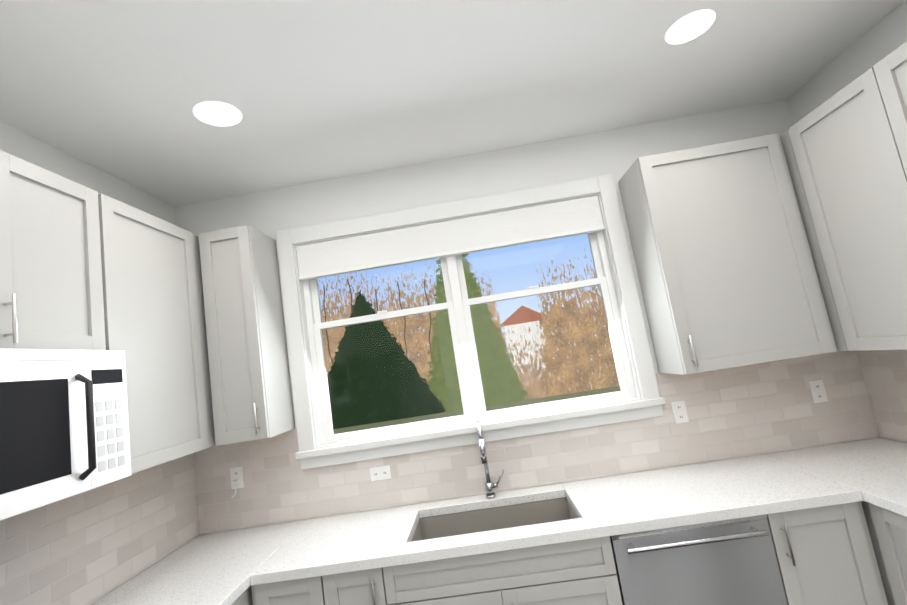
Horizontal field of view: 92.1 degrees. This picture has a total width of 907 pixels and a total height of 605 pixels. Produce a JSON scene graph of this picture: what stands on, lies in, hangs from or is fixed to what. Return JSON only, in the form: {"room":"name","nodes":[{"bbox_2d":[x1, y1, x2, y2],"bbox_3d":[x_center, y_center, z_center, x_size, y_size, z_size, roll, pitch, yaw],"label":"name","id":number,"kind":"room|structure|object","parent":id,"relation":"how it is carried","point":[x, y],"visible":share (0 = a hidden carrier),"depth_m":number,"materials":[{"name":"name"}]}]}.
{"room":"kitchen","nodes":[
{"label":"kitchen","id":0,"kind":"room"},
{"bbox_2d":[0,121,198,604],"bbox_3d":[-1.680,0.619,0.925,0.120,2.880,3.280,-9,-7,2],"label":"wall","id":1,"kind":"structure","parent":0,"point":[16,142],"depth_m":2.06,"materials":[{"name":"white paint"}]},
{"bbox_2d":[0,150,105,349],"bbox_3d":[-1.540,-0.152,1.325,0.365,0.650,0.788,-9,-7,2],"label":"upper cabinet","id":2,"kind":"object","parent":1,"relation":"attached to","point":[51,290],"visible":0.79,"depth_m":1.50,"materials":[{"name":"grey paint"}]},
{"bbox_2d":[0,349,131,520],"bbox_3d":[-1.409,0.391,1.260,0.453,0.465,0.766,-9,-7,2],"label":"microwave","id":3,"kind":"object","parent":2,"relation":"attached to","point":[64,427],"visible":1,"depth_m":1.36,"materials":[{"name":"white plastic"},{"name":"black glass"}]},
{"bbox_2d":[0,453,199,604],"bbox_3d":[-1.545,0.933,1.399,0.008,0.501,2.231,-9,-7,2],"label":"tile backsplash","id":4,"kind":"structure","parent":1,"relation":"attached to","point":[89,547],"depth_m":1.85,"materials":[{"name":"beige tile"}]},
{"bbox_2d":[98,193,208,473],"bbox_3d":[-1.480,0.169,1.984,0.327,1.126,0.597,-9,-7,2],"label":"upper cabinet","id":5,"kind":"object","parent":1,"relation":"attached to","point":[151,322],"visible":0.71,"depth_m":1.94,"materials":[{"name":"grey paint"}]},
{"bbox_2d":[0,0,904,205],"bbox_3d":[-0.749,-1.282,-0.846,5.700,0.100,7.540,-9,-7,2],"label":"ceiling","id":6,"kind":"structure","parent":0,"point":[314,90],"depth_m":1.87,"materials":[{"name":"white paint"}]},
{"bbox_2d":[193,101,241,125],"bbox_3d":[-1.028,-0.821,1.910,0.190,0.004,0.190,-9,-7,2],"label":"recessed light","id":7,"kind":"object","parent":6,"relation":"in","point":[215,112],"visible":1,"depth_m":1.90,"materials":[{"name":"white plastic"}]},
{"bbox_2d":[665,9,715,43],"bbox_3d":[0.989,-1.148,1.828,0.190,0.004,0.190,-9,-7,2],"label":"recessed light","id":8,"kind":"object","parent":6,"relation":"in","point":[686,27],"visible":1,"depth_m":1.82,"materials":[{"name":"white plastic"}]},
{"bbox_2d":[175,99,877,534],"bbox_3d":[0.341,0.516,2.546,4.068,2.880,0.150,-9,-7,2],"label":"wall","id":9,"kind":"structure","parent":0,"point":[615,153],"depth_m":2.64,"materials":[{"name":"white paint"}]},
{"bbox_2d":[192,234,215,446],"bbox_3d":[-1.462,0.226,2.445,0.307,1.124,0.331,-9,-7,2],"label":"strip","id":10,"kind":"object","parent":9,"relation":"attached to","point":[204,350],"depth_m":2.30,"materials":[{"name":"grey paint"}]},
{"bbox_2d":[198,225,294,445],"bbox_3d":[-1.147,0.173,2.416,0.283,1.126,0.365,-9,-7,2],"label":"upper cabinet","id":11,"kind":"object","parent":9,"relation":"attached to","point":[251,391],"visible":1,"depth_m":2.30,"materials":[{"name":"grey paint"}]},
{"bbox_2d":[276,174,665,469],"bbox_3d":[0.041,0.103,2.587,2.060,1.402,0.205,-9,-7,2],"label":"window","id":12,"kind":"structure","parent":9,"relation":"in","point":[647,402],"depth_m":2.54,"materials":[{"name":"white wood"}]},
{"bbox_2d":[296,195,604,280],"bbox_3d":[-0.036,-0.383,2.621,1.832,0.206,0.050,-9,-7,2],"label":"window blind","id":13,"kind":"object","parent":12,"relation":"attached to","point":[532,224],"visible":1,"depth_m":2.60,"materials":[{"name":"white fabric"}]},
{"bbox_2d":[194,351,879,534],"bbox_3d":[0.377,0.769,2.434,3.768,0.501,0.008,-9,-7,2],"label":"tile backsplash","id":14,"kind":"structure","parent":9,"relation":"attached to","point":[754,409],"depth_m":2.41,"materials":[{"name":"beige tile"}]},
{"bbox_2d":[230,467,243,497],"bbox_3d":[-1.234,1.022,2.480,0.072,0.161,0.032,-9,-7,2],"label":"electrical outlet","id":15,"kind":"object","parent":14,"relation":"attached to","point":[237,479],"visible":1,"depth_m":2.49,"materials":[{"name":"white plastic"}]},
{"bbox_2d":[369,465,390,480],"bbox_3d":[-0.410,0.958,2.450,0.116,0.072,0.007,-9,-7,2],"label":"electrical outlet","id":16,"kind":"object","parent":14,"relation":"attached to","point":[380,473],"visible":1,"depth_m":2.45,"materials":[{"name":"white plastic"}]},
{"bbox_2d":[671,400,688,423],"bbox_3d":[1.241,0.600,2.394,0.072,0.116,0.007,-9,-7,2],"label":"electrical outlet","id":17,"kind":"object","parent":14,"relation":"attached to","point":[679,411],"visible":1,"depth_m":2.39,"materials":[{"name":"white plastic"}]},
{"bbox_2d":[809,380,827,402],"bbox_3d":[1.974,0.481,2.365,0.072,0.116,0.007,-9,-7,2],"label":"electrical outlet","id":18,"kind":"object","parent":14,"relation":"attached to","point":[818,391],"visible":1,"depth_m":2.36,"materials":[{"name":"white plastic"}]},
{"bbox_2d":[618,134,837,374],"bbox_3d":[1.408,-0.241,2.312,0.732,1.126,0.365,-9,-7,2],"label":"upper cabinet","id":19,"kind":"object","parent":9,"relation":"attached to","point":[726,271],"visible":1,"depth_m":2.19,"materials":[{"name":"grey paint"}]},
{"bbox_2d":[780,131,847,350],"bbox_3d":[1.946,-0.326,2.307,0.307,1.124,0.331,-9,-7,2],"label":"upper cabinet","id":20,"kind":"object","parent":9,"relation":"attached to","point":[832,313],"visible":0.15,"depth_m":2.17,"materials":[{"name":"grey paint"}]},
{"bbox_2d":[788,0,906,442],"bbox_3d":[2.181,0.049,1.190,0.120,2.880,2.430,-9,-7,2],"label":"wall","id":21,"kind":"structure","parent":0,"point":[884,37],"depth_m":2.14,"materials":[{"name":"white paint"}]},
{"bbox_2d":[788,42,906,350],"bbox_3d":[1.879,-0.399,1.674,0.365,1.126,0.944,-9,-7,2],"label":"upper cabinet","id":22,"kind":"object","parent":21,"relation":"attached to","point":[849,143],"visible":1,"depth_m":1.87,"materials":[{"name":"grey paint"}]},
{"bbox_2d":[857,350,906,441],"bbox_3d":[2.162,0.328,1.214,0.008,0.501,2.300,-9,-7,2],"label":"tile backsplash","id":23,"kind":"structure","parent":21,"relation":"attached to","point":[884,372],"depth_m":2.24,"materials":[{"name":"beige tile"}]},
{"bbox_3d":[-0.291,1.637,-1.231,5.700,0.100,7.540,-9,-7,2],"label":"floor","id":24,"kind":"structure","parent":0,"visible":0},
{"bbox_2d":[232,590,247,604],"bbox_3d":[-1.111,1.651,1.672,0.607,0.875,0.256,-9,-7,2],"label":"base cabinet","id":25,"kind":"object","parent":24,"relation":"on","point":[242,599],"visible":0.04,"depth_m":1.80,"materials":[{"name":"white wood"}]},
{"bbox_2d":[247,586,252,604],"bbox_3d":[-1.094,1.705,2.101,0.587,0.875,0.610,-9,-7,2],"label":"base cabinet","id":26,"kind":"object","parent":24,"relation":"on","point":[249,594],"depth_m":1.88,"materials":[{"name":"grey paint"}]},
{"bbox_2d":[251,576,324,604],"bbox_3d":[-0.627,1.630,2.083,0.315,0.875,0.607,-9,-7,2],"label":"base cabinet","id":27,"kind":"object","parent":24,"relation":"on","point":[307,591],"visible":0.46,"depth_m":1.83,"materials":[{"name":"white wood"}]},
{"bbox_2d":[322,567,387,604],"bbox_3d":[-0.343,1.581,2.053,0.258,0.875,0.645,-9,-7,2],"label":"base cabinet","id":28,"kind":"object","parent":24,"relation":"on","point":[363,587],"visible":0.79,"depth_m":1.82,"materials":[{"name":"white wood"}]},
{"bbox_2d":[383,536,622,604],"bbox_3d":[0.254,1.485,2.029,0.950,0.875,0.645,-9,-7,2],"label":"base cabinet","id":29,"kind":"object","parent":24,"relation":"on","point":[580,572],"visible":0.71,"depth_m":1.79,"materials":[{"name":"white wood"}]},
{"bbox_2d":[610,514,786,604],"bbox_3d":[1.032,1.355,1.960,0.625,0.872,0.625,-9,-7,2],"label":"dishwasher","id":30,"kind":"object","parent":24,"relation":"on","point":[729,562],"visible":0.71,"depth_m":1.75,"materials":[{"name":"silver metal"}]},
{"bbox_2d":[766,501,887,604],"bbox_3d":[1.535,1.277,1.977,0.384,0.875,0.645,-9,-7,2],"label":"base cabinet","id":31,"kind":"object","parent":24,"relation":"on","point":[825,555],"visible":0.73,"depth_m":1.73,"materials":[{"name":"white wood"}]},
{"bbox_2d":[861,501,894,604],"bbox_3d":[2.037,1.198,1.974,0.587,0.875,0.610,-9,-7,2],"label":"base cabinet","id":32,"kind":"object","parent":24,"relation":"on","point":[878,555],"depth_m":1.75,"materials":[{"name":"grey paint"}]},
{"bbox_2d":[868,503,906,604],"bbox_3d":[2.002,1.147,1.546,0.607,0.875,0.249,-9,-7,2],"label":"base cabinet","id":33,"kind":"object","parent":24,"relation":"on","point":[891,529],"visible":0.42,"depth_m":1.66,"materials":[{"name":"white wood"}]},
{"bbox_3d":[1.917,1.016,0.455,0.645,0.875,0.928,-9,-7,2],"label":"base cabinet","id":34,"kind":"object","parent":24,"relation":"on","visible":0},
{"bbox_2d":[91,569,254,604],"bbox_3d":[-1.166,1.193,1.710,0.639,0.041,0.213,-9,-7,2],"label":"countertop","id":35,"kind":"structure","parent":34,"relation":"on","point":[224,588],"depth_m":1.78,"materials":[{"name":"stone"}]},
{"bbox_2d":[116,437,906,588],"bbox_3d":[0.399,0.996,2.075,3.760,0.041,0.652,-9,-7,2],"label":"countertop","id":36,"kind":"structure","parent":34,"relation":"on","point":[231,567],"depth_m":1.98,"materials":[{"name":"stone"}]},
{"bbox_2d":[477,420,503,498],"bbox_3d":[0.194,0.818,2.262,0.117,0.416,0.257,-9,-7,2],"label":"faucet","id":37,"kind":"object","parent":36,"relation":"on","point":[490,485],"visible":0.98,"depth_m":2.32,"materials":[{"name":"silver metal"}]},
{"bbox_2d":[411,497,578,541],"bbox_3d":[0.209,1.157,2.077,0.787,0.213,0.412,-9,-7,2],"label":"sink basin","id":38,"kind":"object","parent":36,"relation":"in","point":[502,517],"visible":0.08,"depth_m":2.28,"materials":[{"name":"grey metal"}]},
{"bbox_2d":[863,481,906,516],"bbox_3d":[1.870,0.607,0.872,0.639,0.041,1.650,-9,-7,2],"label":"countertop","id":39,"kind":"structure","parent":34,"relation":"on","point":[893,498],"depth_m":1.65,"materials":[{"name":"stone"}]},
{"label":"outside","id":40,"kind":"structure","parent":0,"visible":0},
{"bbox_2d":[317,234,619,428],"bbox_3d":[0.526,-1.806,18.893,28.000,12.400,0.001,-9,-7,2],"label":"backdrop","id":41,"kind":"structure","parent":40,"point":[422,385],"depth_m":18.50,"materials":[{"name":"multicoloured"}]},
{"bbox_2d":[333,386,620,433],"bbox_3d":[2.329,6.026,32.035,80.000,0.100,59.840,-9,-7,2],"label":"ground","id":42,"kind":"structure","parent":40,"point":[488,408],"depth_m":17.22,"materials":[{"name":"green plant"}]}
]}

